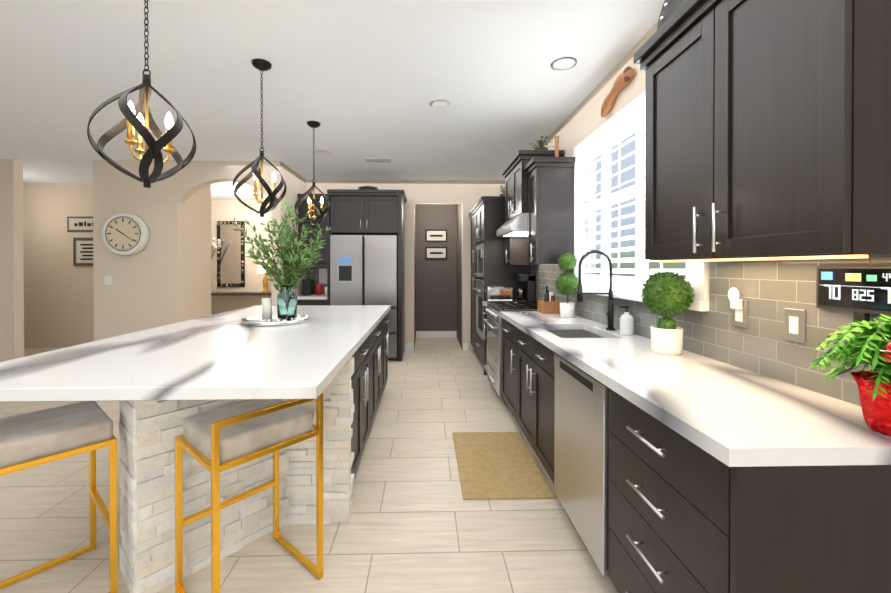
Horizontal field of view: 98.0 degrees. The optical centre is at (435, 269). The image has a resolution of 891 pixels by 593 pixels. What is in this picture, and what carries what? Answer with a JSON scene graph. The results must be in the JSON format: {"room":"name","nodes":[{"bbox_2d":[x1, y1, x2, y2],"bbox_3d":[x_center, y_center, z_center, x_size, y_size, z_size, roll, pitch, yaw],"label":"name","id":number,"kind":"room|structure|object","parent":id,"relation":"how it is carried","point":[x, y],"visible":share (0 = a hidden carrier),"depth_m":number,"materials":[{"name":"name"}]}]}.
{"room":"kitchen","nodes":[
{"label":"kitchen","id":0,"kind":"room"},
{"bbox_2d":[0,159,23,361],"bbox_3d":[-7.506,-0.059,5.039,4.070,2.740,0.120,0,0,-1],"label":"wall","id":1,"kind":"structure","parent":0,"point":[11,273],"depth_m":5.03,"materials":[{"name":"beige paint"}]},
{"bbox_2d":[23,183,93,347],"bbox_3d":[-7.037,-0.068,6.471,5.080,2.740,0.100,0,0,-1],"label":"wall","id":2,"kind":"structure","parent":0,"point":[58,299],"depth_m":6.44,"materials":[{"name":"beige paint"}]},
{"bbox_2d":[67,217,92,231],"bbox_3d":[-5.645,-0.752,6.434,0.900,0.250,0.030,0,0,-1],"label":"welcome sign","id":3,"kind":"object","parent":2,"relation":"attached to","point":[79,224],"visible":0.6,"depth_m":6.42,"materials":[{"name":"grey wood"}]},
{"bbox_2d":[73,238,92,265],"bbox_3d":[-5.685,-0.292,6.434,0.620,0.470,0.035,0,0,-1],"label":"framed sign","id":4,"kind":"object","parent":2,"relation":"attached to","point":[82,251],"visible":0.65,"depth_m":6.42,"materials":[{"name":"grey"}]},
{"bbox_2d":[93,160,210,340],"bbox_3d":[-3.931,-0.062,5.468,1.080,2.740,0.800,0,0,-1],"label":"wall","id":5,"kind":"structure","parent":0,"point":[163,278],"depth_m":5.07,"materials":[{"name":"beige paint"}]},
{"bbox_2d":[104,276,111,284],"bbox_3d":[-4.271,0.141,5.057,0.100,0.120,0.005,0,0,-1],"label":"electrical outlet plate","id":6,"kind":"object","parent":5,"relation":"attached to","point":[107,279],"depth_m":5.05,"materials":[{"name":"white plastic"}]},
{"bbox_2d":[101,212,149,255],"bbox_3d":[-4.006,-0.459,5.010,0.560,0.560,0.102,0,0,-1],"label":"wall clock","id":7,"kind":"object","parent":5,"relation":"attached to","point":[125,234],"visible":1,"depth_m":4.97,"materials":[{"name":"white plastic"}]},
{"bbox_2d":[177,161,270,202],"bbox_3d":[-2.773,-1.160,5.160,1.220,0.540,0.140,0,0,-1],"label":"wall","id":8,"kind":"structure","parent":0,"point":[193,177],"depth_m":5.09,"materials":[{"name":"beige paint"}]},
{"bbox_2d":[211,200,270,314],"bbox_3d":[-5.867,-0.077,8.100,7.500,2.740,0.100,0,0,-1],"label":"wall","id":9,"kind":"structure","parent":0,"point":[225,210],"depth_m":8.10,"materials":[{"name":"beige paint"}]},
{"bbox_2d":[211,237,220,259],"bbox_3d":[-4.555,-0.105,7.832,0.436,1.159,0.190,0,0,-1],"label":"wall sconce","id":10,"kind":"object","parent":9,"relation":"attached to","point":[214,245],"visible":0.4,"depth_m":7.83,"materials":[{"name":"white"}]},
{"bbox_2d":[217,221,244,286],"bbox_3d":[-4.255,-0.322,8.069,0.560,1.370,0.036,0,0,-1],"label":"mirror","id":11,"kind":"object","parent":9,"relation":"attached to","point":[231,261],"visible":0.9,"depth_m":8.05,"materials":[{"name":"black mirror"}]},
{"bbox_2d":[271,161,304,305],"bbox_3d":[-2.139,-0.068,6.627,0.120,2.740,3.030,0,0,-1],"label":"wall","id":12,"kind":"structure","parent":0,"point":[295,183],"depth_m":5.29,"materials":[{"name":"beige paint"}]},
{"bbox_2d":[0,337,617,592],"bbox_3d":[-4.034,1.354,2.802,10.900,0.060,13.000,0,0,-1],"label":"floor","id":13,"kind":"structure","parent":0,"point":[417,523],"depth_m":2.00,"materials":[{"name":"tile"}]},
{"bbox_2d":[0,401,117,592],"bbox_3d":[-1.588,0.931,1.560,0.440,0.800,0.400,0,0,40],"label":"stool","id":14,"kind":"object","parent":13,"relation":"on","point":[35,438],"visible":0.96,"depth_m":1.56,"materials":[{"name":"gold metal"}]},
{"bbox_2d":[211,292,270,295],"bbox_3d":[-4.010,0.884,7.882,1.700,0.820,0.400,0,0,-1],"label":"console table","id":15,"kind":"object","parent":13,"relation":"on","point":[235,293],"visible":0.06,"depth_m":7.69,"materials":[{"name":"brown wood"}]},
{"bbox_2d":[257,260,268,292],"bbox_3d":[-3.461,0.144,7.891,0.320,0.660,0.320,0,0,-1],"label":"table lamp","id":16,"kind":"object","parent":15,"relation":"on","point":[260,269],"visible":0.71,"depth_m":7.84,"materials":[{"name":"gold metal"}]},
{"bbox_2d":[175,392,323,592],"bbox_3d":[-0.776,0.931,1.632,0.400,0.800,0.440,0,0,40],"label":"stool","id":17,"kind":"object","parent":13,"relation":"on","point":[228,437],"visible":0.98,"depth_m":1.58,"materials":[{"name":"gold metal"}]},
{"bbox_2d":[119,309,389,592],"bbox_3d":[-0.948,0.886,2.892,1.000,0.875,2.689,0,0,-1],"label":"kitchen island","id":18,"kind":"object","parent":13,"relation":"on","point":[148,430],"depth_m":1.80,"materials":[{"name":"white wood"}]},
{"bbox_2d":[0,305,390,400],"bbox_3d":[-1.204,0.426,2.807,1.500,0.045,2.920,0,0,-1],"label":"island countertop","id":19,"kind":"structure","parent":18,"relation":"on","point":[216,357],"depth_m":1.73,"materials":[{"name":"white stone"}]},
{"bbox_2d":[240,314,308,325],"bbox_3d":[-1.228,0.388,2.986,0.492,0.030,0.492,0,0,-1],"label":"tray","id":20,"kind":"object","parent":19,"relation":"on","point":[256,320],"visible":0.73,"depth_m":2.87,"materials":[{"name":"white ceramic"}]},
{"bbox_2d":[262,298,271,320],"bbox_3d":[-1.288,0.308,2.965,0.072,0.170,0.072,0,0,-1],"label":"candle","id":21,"kind":"object","parent":20,"relation":"on","point":[266,308],"visible":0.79,"depth_m":2.94,"materials":[{"name":"white wax"}]},
{"bbox_2d":[261,319,286,321],"bbox_3d":[-1.198,0.382,2.868,0.188,0.022,0.121,0,0,-1],"label":"bead","id":22,"kind":"object","parent":20,"relation":"on","point":[273,320],"visible":0.71,"depth_m":2.86,"materials":[{"name":"white ceramic"}]},
{"bbox_2d":[231,200,331,320],"bbox_3d":[-1.150,-0.063,3.001,0.715,0.910,0.860,0,0,-1],"label":"vase","id":23,"kind":"object","parent":20,"relation":"on","point":[292,262],"visible":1,"depth_m":2.96,"materials":[{"name":"teal glass"}]},
{"bbox_2d":[297,294,326,304],"bbox_3d":[-1.796,0.846,5.846,0.520,0.920,0.654,0,0,-1],"label":"countertop","id":24,"kind":"structure","parent":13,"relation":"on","point":[314,299],"depth_m":5.55,"materials":[{"name":"white stone"}]},
{"bbox_2d":[302,279,313,294],"bbox_3d":[-1.925,0.266,5.859,0.130,0.240,0.180,0,0,-1],"label":"coffee maker","id":25,"kind":"object","parent":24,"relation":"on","point":[307,286],"depth_m":5.77,"materials":[{"name":"black"}]},
{"bbox_2d":[316,284,326,294],"bbox_3d":[-1.705,0.306,5.887,0.210,0.160,0.098,0,0,-13],"label":"canister","id":26,"kind":"object","parent":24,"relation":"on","point":[318,286],"depth_m":5.84,"materials":[{"name":"red"}]},
{"bbox_2d":[319,269,326,283],"bbox_3d":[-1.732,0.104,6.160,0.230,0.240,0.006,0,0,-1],"label":"paper towel roll","id":27,"kind":"object","parent":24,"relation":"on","point":[322,272],"depth_m":6.16,"materials":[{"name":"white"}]},
{"bbox_2d":[330,235,397,359],"bbox_3d":[-1.019,0.396,5.810,0.948,1.780,0.706,0,0,-1],"label":"refrigerator","id":28,"kind":"object","parent":13,"relation":"on","point":[363,269],"visible":0.54,"depth_m":5.46,"materials":[{"name":"grey metal"}]},
{"bbox_2d":[327,189,406,360],"bbox_3d":[-0.990,0.086,5.832,1.088,2.440,0.712,0,0,-1],"label":"cabinet","id":29,"kind":"object","parent":13,"relation":"on","point":[364,212],"visible":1,"depth_m":5.53,"materials":[{"name":"brown wood"}]},
{"bbox_2d":[358,186,377,189],"bbox_3d":[-1.009,-1.200,5.833,0.300,0.130,0.300,0,0,-1],"label":"bowl","id":30,"kind":"object","parent":29,"relation":"on","point":[368,187],"visible":0.5,"depth_m":5.71,"materials":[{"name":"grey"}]},
{"bbox_2d":[469,212,472,346],"bbox_3d":[0.873,0.218,5.907,0.597,2.176,0.658,0,0,-1],"label":"tall cabinet","id":31,"kind":"object","parent":13,"relation":"on","point":[470,213],"depth_m":6.04,"materials":[{"name":"brown wood"}]},
{"bbox_2d":[482,305,501,367],"bbox_3d":[0.907,0.876,4.636,0.594,0.875,0.318,0,0,-1],"label":"base cabinet","id":32,"kind":"object","parent":13,"relation":"on","point":[485,306],"depth_m":4.67,"materials":[{"name":"brown wood"}]},
{"bbox_2d":[486,286,512,302],"bbox_3d":[0.765,0.295,4.631,0.314,0.197,0.170,0,0,-1],"label":"toaster","id":33,"kind":"object","parent":32,"relation":"on","point":[499,293],"visible":0.96,"depth_m":4.55,"materials":[{"name":"silver metal"}]},
{"bbox_2d":[515,274,534,302],"bbox_3d":[1.072,0.223,4.623,0.200,0.340,0.200,0,0,-1],"label":"coffee maker","id":34,"kind":"object","parent":32,"relation":"on","point":[526,292],"visible":0.92,"depth_m":4.53,"materials":[{"name":"black"}]},
{"bbox_2d":[473,200,530,374],"bbox_3d":[0.890,0.222,5.219,0.597,2.176,0.838,0,0,-1],"label":"tall cabinet","id":35,"kind":"object","parent":13,"relation":"on","point":[489,267],"depth_m":4.80,"materials":[{"name":"brown wood"}]},
{"bbox_2d":[452,432,555,499],"bbox_3d":[0.420,1.318,2.678,0.540,0.012,0.890,0,0,-1],"label":"rug","id":36,"kind":"object","parent":13,"relation":"on","point":[497,465],"visible":1,"depth_m":2.56,"materials":[{"name":"fabric"}]},
{"bbox_2d":[502,321,513,415],"bbox_3d":[0.939,0.883,3.340,0.594,0.875,0.697,0,0,-1],"label":"base cabinet","id":37,"kind":"object","parent":13,"relation":"on","point":[507,329],"depth_m":3.42,"materials":[{"name":"brown wood"}]},
{"bbox_2d":[483,301,537,406],"bbox_3d":[0.882,0.840,4.082,0.670,0.953,0.752,0,0,-1],"label":"range","id":38,"kind":"object","parent":13,"relation":"on","point":[493,322],"visible":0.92,"depth_m":3.94,"materials":[{"name":"silver metal"}]},
{"bbox_2d":[514,329,557,482],"bbox_3d":[0.957,0.887,2.629,0.594,0.875,0.971,0,0,-1],"label":"base cabinet","id":39,"kind":"object","parent":13,"relation":"on","point":[534,368],"depth_m":2.53,"materials":[{"name":"brown wood"}]},
{"bbox_2d":[554,352,608,575],"bbox_3d":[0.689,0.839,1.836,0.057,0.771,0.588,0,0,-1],"label":"dishwasher","id":40,"kind":"object","parent":13,"relation":"on","point":[581,458],"visible":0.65,"depth_m":1.74,"materials":[{"name":"silver metal"}]},
{"bbox_2d":[605,385,890,592],"bbox_3d":[0.992,0.896,1.228,0.594,0.875,0.633,0,0,-1],"label":"base cabinet","id":41,"kind":"object","parent":13,"relation":"on","point":[725,478],"depth_m":0.91,"materials":[{"name":"brown wood"}]},
{"bbox_2d":[499,311,890,468],"bbox_3d":[0.954,0.428,2.300,0.615,0.042,2.792,0,0,-1],"label":"countertop","id":42,"kind":"structure","parent":41,"relation":"on","point":[732,413],"depth_m":1.21,"materials":[{"name":"white stone"}]},
{"bbox_2d":[537,286,560,313],"bbox_3d":[1.053,0.275,3.567,0.170,0.250,0.170,0,0,-1],"label":"utensil caddy","id":43,"kind":"object","parent":42,"relation":"on","point":[549,304],"visible":0.94,"depth_m":3.48,"materials":[{"name":"brown wood"}]},
{"bbox_2d":[556,253,578,317],"bbox_3d":[1.115,0.128,3.264,0.199,0.547,0.200,0,0,-1],"label":"topiary","id":44,"kind":"object","parent":42,"relation":"on","point":[567,283],"visible":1,"depth_m":3.21,"materials":[{"name":"green plant"}]},
{"bbox_2d":[550,325,605,336],"bbox_3d":[0.928,0.543,2.591,0.386,0.215,0.596,0,0,-1],"label":"sink","id":45,"kind":"object","parent":42,"relation":"in","point":[567,330],"depth_m":2.76,"materials":[{"name":"grey metal"}]},
{"bbox_2d":[576,249,614,330],"bbox_3d":[1.076,0.135,2.604,0.261,0.539,0.085,0,0,-1],"label":"faucet","id":46,"kind":"object","parent":42,"relation":"on","point":[609,313],"visible":1,"depth_m":2.58,"materials":[{"name":"black metal"}]},
{"bbox_2d":[619,306,633,335],"bbox_3d":[1.194,0.317,2.416,0.085,0.178,0.080,0,0,-1],"label":"soap dispenser","id":47,"kind":"object","parent":42,"relation":"on","point":[626,323],"visible":1,"depth_m":2.39,"materials":[{"name":"white plastic"}]},
{"bbox_2d":[640,271,694,354],"bbox_3d":[1.139,0.205,1.903,0.233,0.408,0.235,0,0,-1],"label":"topiary","id":48,"kind":"object","parent":42,"relation":"on","point":[665,294],"visible":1,"depth_m":1.85,"materials":[{"name":"green plant"}]},
{"bbox_2d":[807,314,890,435],"bbox_3d":[1.140,0.266,0.993,0.254,0.297,0.414,0,0,-1],"label":"fern","id":49,"kind":"object","parent":42,"relation":"on","point":[874,388],"visible":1,"depth_m":0.98,"materials":[{"name":"green plant"}]},
{"bbox_2d":[0,0,664,199],"bbox_3d":[-4.034,-1.446,2.786,10.900,0.060,13.000,0,0,-1],"label":"ceiling","id":50,"kind":"structure","parent":0,"point":[359,80],"depth_m":2.86,"materials":[{"name":"white paint"}]},
{"bbox_2d":[87,0,195,187],"bbox_3d":[-1.169,-0.869,1.566,0.349,1.075,0.350,0,0,-1],"label":"pendant light","id":51,"kind":"object","parent":50,"relation":"hanging from","point":[130,122],"visible":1,"depth_m":1.55,"materials":[{"name":"black metal"}]},
{"bbox_2d":[232,58,286,216],"bbox_3d":[-1.197,-0.888,2.665,0.349,1.050,0.350,0,0,-1],"label":"pendant light","id":52,"kind":"object","parent":50,"relation":"hanging from","point":[256,164],"visible":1,"depth_m":2.63,"materials":[{"name":"black metal"}]},
{"bbox_2d":[294,121,329,228],"bbox_3d":[-1.184,-0.910,3.766,0.349,1.020,0.350,0,0,-1],"label":"pendant light","id":53,"kind":"object","parent":50,"relation":"hanging from","point":[322,213],"visible":0.98,"depth_m":3.74,"materials":[{"name":"black metal"}]},
{"bbox_2d":[315,151,328,154],"bbox_3d":[-1.371,-1.427,4.713,0.169,0.008,0.169,0,0,-25],"label":"recessed light","id":54,"kind":"object","parent":50,"relation":"in","point":[318,152],"depth_m":4.71,"materials":[{"name":"white plastic"}]},
{"bbox_2d":[364,158,392,162],"bbox_3d":[-0.740,-1.424,5.059,0.360,0.009,0.180,0,0,-1],"label":"ceiling vent","id":55,"kind":"object","parent":50,"relation":"in","point":[379,160],"visible":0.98,"depth_m":5.05,"materials":[{"name":"white metal"}]},
{"bbox_2d":[430,100,449,107],"bbox_3d":[0.044,-1.419,3.318,0.169,0.008,0.169,0,0,-10],"label":"recessed light","id":56,"kind":"object","parent":50,"relation":"in","point":[438,103],"depth_m":3.32,"materials":[{"name":"white plastic"}]},
{"bbox_2d":[551,57,576,69],"bbox_3d":[0.886,-1.415,2.658,0.169,0.008,0.169,0,0,-10],"label":"recessed light","id":57,"kind":"object","parent":50,"relation":"in","point":[565,63],"depth_m":2.65,"materials":[{"name":"white"}]},
{"bbox_2d":[305,179,504,349],"bbox_3d":[-0.512,-0.066,6.263,3.355,2.740,0.120,0,0,-1],"label":"wall","id":58,"kind":"structure","parent":0,"point":[437,294],"depth_m":6.20,"materials":[{"name":"beige paint"}]},
{"bbox_2d":[297,194,326,262],"bbox_3d":[-1.800,-0.615,5.972,0.520,1.040,0.384,0,0,-1],"label":"upper cabinet","id":59,"kind":"object","parent":58,"relation":"attached to","point":[302,209],"visible":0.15,"depth_m":5.82,"materials":[{"name":"brown wood"}]},
{"bbox_2d":[305,263,326,293],"bbox_3d":[-1.804,0.144,6.167,0.520,0.480,0.008,0,0,-1],"label":"backsplash","id":60,"kind":"structure","parent":58,"relation":"attached to","point":[314,274],"depth_m":6.16,"materials":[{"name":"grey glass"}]},
{"bbox_2d":[425,229,446,258],"bbox_3d":[0.023,-0.478,7.379,0.420,0.570,0.025,0,0,-1],"label":"framed pictures","id":61,"kind":"object","parent":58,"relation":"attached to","point":[435,235],"visible":0.98,"depth_m":7.37,"materials":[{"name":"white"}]},
{"bbox_2d":[405,331,467,350],"bbox_3d":[0.013,1.241,6.806,1.010,0.120,1.194,0,0,-1],"label":"baseboard","id":62,"kind":"structure","parent":58,"relation":"attached to","point":[419,334],"depth_m":7.38,"materials":[{"name":"white"}]},
{"bbox_2d":[539,21,708,301],"bbox_3d":[1.357,-0.038,1.397,0.140,2.740,9.940,0,0,-1],"label":"wall","id":63,"kind":"structure","parent":0,"point":[582,121],"depth_m":2.96,"materials":[{"name":"beige paint"}]},
{"bbox_2d":[502,186,538,264],"bbox_3d":[1.012,-0.522,4.610,0.384,0.930,0.295,0,0,-1],"label":"upper cabinet","id":64,"kind":"object","parent":63,"relation":"attached to","point":[515,250],"visible":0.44,"depth_m":4.46,"materials":[{"name":"brown wood"}]},
{"bbox_2d":[502,150,564,221],"bbox_3d":[0.998,-0.839,4.075,0.439,0.590,0.830,0,0,-1],"label":"upper cabinet","id":65,"kind":"object","parent":63,"relation":"attached to","point":[516,186],"visible":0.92,"depth_m":3.81,"materials":[{"name":"brown wood"}]},
{"bbox_2d":[497,213,527,236],"bbox_3d":[0.966,-0.455,4.076,0.502,0.171,0.754,0,0,-1],"label":"range hood","id":66,"kind":"object","parent":65,"relation":"attached to","point":[515,226],"visible":0.55,"depth_m":3.79,"materials":[{"name":"silver metal"}]},
{"bbox_2d":[527,135,552,149],"bbox_3d":[1.069,-1.236,3.902,0.306,0.204,0.302,0,0,-1],"label":"potted plant","id":67,"kind":"object","parent":65,"relation":"on","point":[541,147],"visible":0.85,"depth_m":3.85,"materials":[{"name":"green plant"}]},
{"bbox_2d":[524,157,574,263],"bbox_3d":[1.039,-0.515,3.527,0.384,0.930,0.330,0,0,-1],"label":"upper cabinet","id":68,"kind":"object","parent":63,"relation":"attached to","point":[550,232],"visible":0.94,"depth_m":3.40,"materials":[{"name":"brown wood"}]},
{"bbox_2d":[554,136,558,156],"bbox_3d":[1.100,-1.089,3.496,0.070,0.215,0.068,0,0,-1],"label":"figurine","id":69,"kind":"object","parent":68,"relation":"on","point":[556,146],"visible":0.65,"depth_m":3.48,"materials":[{"name":"brown wood"}]},
{"bbox_2d":[601,66,634,116],"bbox_3d":[1.226,-1.196,2.621,0.086,0.187,0.410,0,0,-1],"label":"wall decor","id":70,"kind":"object","parent":63,"relation":"attached to","point":[623,79],"depth_m":2.58,"materials":[{"name":"brown wood"}]},
{"bbox_2d":[574,91,708,311],"bbox_3d":[1.302,-0.435,2.604,0.190,1.250,1.630,0,0,-1],"label":"window","id":71,"kind":"structure","parent":63,"relation":"in","point":[632,109],"depth_m":2.87,"materials":[{"name":"white"}]},
{"bbox_2d":[579,109,692,292],"bbox_3d":[1.259,-0.415,2.601,0.066,1.090,1.406,0,0,-1],"label":"window shutters","id":72,"kind":"object","parent":71,"relation":"attached to","point":[608,199],"visible":0.56,"depth_m":2.63,"materials":[{"name":"white wood"}]},
{"bbox_2d":[531,257,890,405],"bbox_3d":[1.247,-0.006,2.845,0.008,0.820,3.920,0,0,-1],"label":"backsplash","id":73,"kind":"structure","parent":63,"relation":"attached to","point":[769,290],"depth_m":1.51,"materials":[{"name":"grey tile"}]},
{"bbox_2d":[816,266,890,374],"bbox_3d":[1.271,0.159,1.151,0.026,0.354,0.262,0,0,-1],"label":"station","id":74,"kind":"object","parent":73,"relation":"attached to","point":[862,293],"visible":0.94,"depth_m":1.16,"materials":[{"name":"black plastic"}]},
{"bbox_2d":[728,287,747,327],"bbox_3d":[1.251,0.156,1.612,0.044,0.164,0.075,0,0,-1],"label":"electrical outlet plate","id":75,"kind":"object","parent":63,"relation":"attached to","point":[739,307],"depth_m":1.60,"materials":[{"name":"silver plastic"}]},
{"bbox_2d":[633,0,890,261],"bbox_3d":[1.094,-0.498,1.308,0.384,0.938,0.890,0,0,-1],"label":"upper cabinet","id":76,"kind":"object","parent":63,"relation":"attached to","point":[767,129],"visible":1,"depth_m":1.11,"materials":[{"name":"brown wood"}]},
{"bbox_2d":[657,0,685,29],"bbox_3d":[1.086,-1.145,1.634,0.159,0.350,0.340,0,0,-1],"label":"plate","id":77,"kind":"object","parent":76,"relation":"on","point":[670,8],"visible":0.23,"depth_m":1.75,"materials":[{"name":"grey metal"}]},
{"bbox_2d":[784,308,805,342],"bbox_3d":[1.275,0.197,1.373,0.008,0.115,0.075,0,0,-1],"label":"electrical outlet plate","id":78,"kind":"object","parent":63,"relation":"attached to","point":[795,325],"depth_m":1.37,"materials":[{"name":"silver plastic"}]},
{"label":"outside","id":79,"kind":"structure","parent":0,"visible":0},
{"bbox_2d":[596,132,685,277],"bbox_3d":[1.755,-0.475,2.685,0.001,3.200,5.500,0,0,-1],"label":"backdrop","id":80,"kind":"structure","parent":79,"point":[628,174],"depth_m":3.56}
]}

